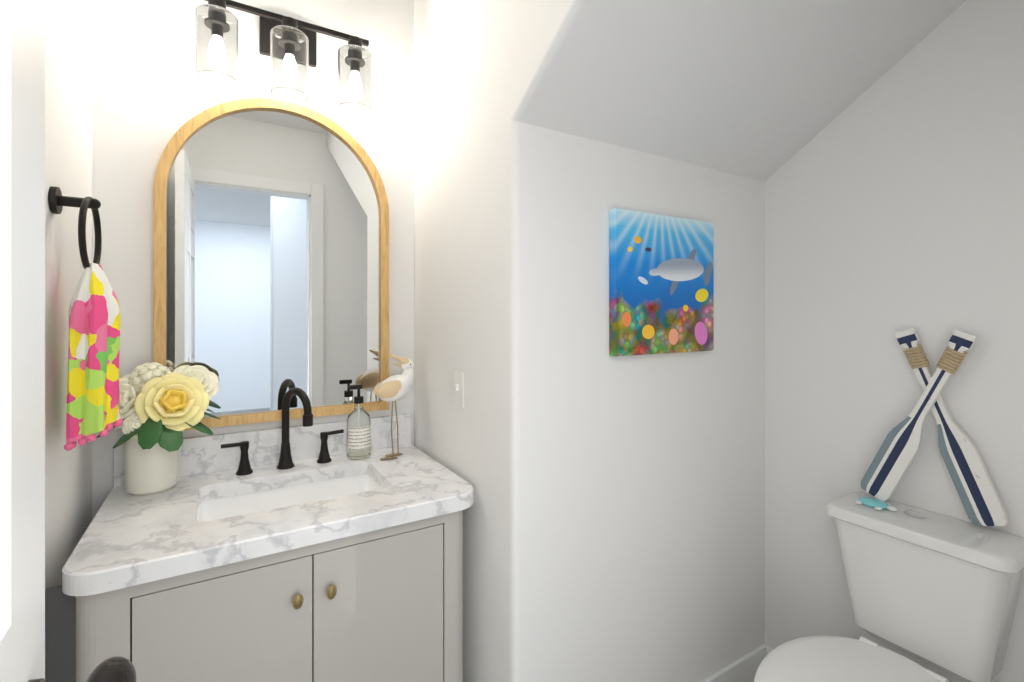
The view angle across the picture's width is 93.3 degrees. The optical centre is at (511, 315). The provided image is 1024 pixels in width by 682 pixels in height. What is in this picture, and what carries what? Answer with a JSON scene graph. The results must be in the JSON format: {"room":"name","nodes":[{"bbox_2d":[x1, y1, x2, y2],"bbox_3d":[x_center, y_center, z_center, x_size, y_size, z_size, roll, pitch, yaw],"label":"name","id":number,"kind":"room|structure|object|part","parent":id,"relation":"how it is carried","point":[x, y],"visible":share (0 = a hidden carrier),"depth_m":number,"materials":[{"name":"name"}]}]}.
{"room":"bathroom","nodes":[
{"label":"bathroom","id":0,"kind":"room"},
{"bbox_2d":[45,0,91,588],"bbox_3d":[-0.761,0.026,0.524,0.120,2.700,2.020,0,0,-31],"label":"wall","id":1,"kind":"structure","parent":0,"point":[68,172],"depth_m":1.16,"materials":[{"name":"white paint"}]},
{"bbox_2d":[48,186,122,450],"bbox_3d":[-0.973,0.005,1.110,0.122,0.584,0.180,0,0,-31],"label":"towel ring","id":2,"kind":"object","parent":1,"relation":"attached to","point":[93,402],"visible":1,"depth_m":1.06,"materials":[{"name":"multicoloured fabric"}]},
{"bbox_2d":[92,0,413,518],"bbox_3d":[-0.894,0.026,1.694,1.103,2.700,0.120,0,0,-31],"label":"wall","id":3,"kind":"structure","parent":0,"point":[152,94],"depth_m":1.53,"materials":[{"name":"white paint"}]},
{"bbox_2d":[153,98,388,429],"bbox_3d":[-0.786,-0.188,1.667,0.724,1.092,0.034,0,0,-31],"label":"arched mirror","id":4,"kind":"object","parent":3,"relation":"attached to","point":[270,253],"visible":0.9,"depth_m":1.65,"materials":[{"name":"brown wood"}]},
{"bbox_2d":[195,0,371,115],"bbox_3d":[-0.743,-0.871,1.617,0.530,0.290,0.164,0,0,-31],"label":"light","id":5,"kind":"object","parent":3,"relation":"attached to","point":[268,21],"depth_m":1.55,"materials":[{"name":"clear glass"}]},
{"bbox_3d":[-0.731,-0.826,1.596,0.530,0.200,0.115,0,0,-31],"label":"sconce light shade","id":6,"kind":"part","parent":5,"relation":"part of","materials":[{"name":"clear glass"}]},
{"bbox_2d":[765,0,1023,681],"bbox_3d":[1.121,0.026,1.732,0.120,2.700,2.140,0,0,-31],"label":"wall","id":7,"kind":"structure","parent":0,"point":[894,199],"depth_m":1.50,"materials":[{"name":"white paint"}]},
{"bbox_2d":[702,644,767,681],"bbox_3d":[0.486,1.319,1.558,1.146,0.115,0.020,0,0,-31],"label":"baseboard","id":8,"kind":"structure","parent":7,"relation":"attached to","point":[744,668],"depth_m":1.77,"materials":[{"name":"white wood"}]},
{"bbox_2d":[861,328,1007,525],"bbox_3d":[1.205,0.304,1.395,0.072,0.530,0.321,0,0,-31],"label":"decor","id":9,"kind":"object","parent":7,"relation":"attached to","point":[897,452],"visible":1,"depth_m":1.37,"materials":[{"name":"blue"}]},
{"bbox_3d":[1.228,1.426,-0.716,4.000,0.100,6.800,0,0,-31],"label":"floor","id":10,"kind":"structure","parent":0,"visible":0},
{"bbox_2d":[45,387,473,681],"bbox_3d":[-0.658,0.805,1.407,0.966,1.141,0.610,0,0,-31],"label":"bathroom vanity","id":11,"kind":"object","parent":10,"relation":"on","point":[308,550],"visible":1,"depth_m":1.22,"materials":[{"name":"grey"}]},
{"bbox_2d":[96,362,219,494],"bbox_3d":[-1.007,0.321,1.374,0.312,0.368,0.223,0,0,-31],"label":"vase","id":12,"kind":"object","parent":11,"relation":"on","point":[162,407],"visible":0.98,"depth_m":1.35,"materials":[{"name":"white ceramic"}]},
{"bbox_2d":[347,384,370,459],"bbox_3d":[-0.546,0.376,1.723,0.082,0.258,0.083,0,0,-31],"label":"soap bottle","id":13,"kind":"object","parent":11,"relation":"on","point":[358,433],"visible":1,"depth_m":1.69,"materials":[{"name":"clear glass"}]},
{"bbox_2d":[373,354,414,460],"bbox_3d":[-0.419,0.321,1.736,0.143,0.368,0.078,0,0,-31],"label":"bird figurine","id":14,"kind":"object","parent":11,"relation":"on","point":[394,388],"visible":1,"depth_m":1.72,"materials":[{"name":"beige"}]},
{"bbox_2d":[414,0,966,681],"bbox_3d":[0.554,0.026,1.459,1.132,2.700,2.020,0,0,-31],"label":"wall","id":15,"kind":"structure","parent":10,"relation":"on","point":[614,522],"depth_m":1.44,"materials":[{"name":"white paint"}]},
{"bbox_2d":[454,370,463,407],"bbox_3d":[-0.175,0.237,1.556,0.016,0.114,0.070,0,0,-31],"label":"light switch","id":16,"kind":"object","parent":15,"relation":"attached to","point":[458,388],"visible":1,"depth_m":1.55,"materials":[{"name":"white plastic"}]},
{"bbox_2d":[609,208,713,355],"bbox_3d":[0.491,-0.098,1.551,0.453,0.438,0.028,0,0,-31],"label":"canvas","id":17,"kind":"object","parent":15,"relation":"attached to","point":[661,284],"visible":1,"depth_m":1.52},
{"bbox_2d":[754,492,1023,681],"bbox_3d":[0.922,0.974,1.224,0.757,0.805,0.421,0,0,-31],"label":"toilet","id":18,"kind":"object","parent":10,"relation":"on","point":[938,591],"visible":0.96,"depth_m":1.28,"materials":[{"name":"white ceramic"}]},
{"bbox_2d":[855,497,896,511],"bbox_3d":[1.100,0.569,1.455,0.082,0.026,0.101,0,0,-31],"label":"turtle figurine","id":19,"kind":"object","parent":18,"relation":"on","point":[876,504],"visible":1,"depth_m":1.45,"materials":[{"name":"teal ceramic"}]},
{"bbox_3d":[0.214,-1.094,0.003,0.750,0.460,0.120,0,0,-31],"label":"wall","id":20,"kind":"structure","parent":0,"visible":0},
{"bbox_2d":[0,0,135,681],"bbox_3d":[-0.305,0.256,0.184,0.202,2.215,0.726,0,0,-33],"label":"door leaf","id":21,"kind":"structure","parent":20,"relation":"in","point":[22,340],"depth_m":0.44,"materials":[{"name":"white"}]}
]}

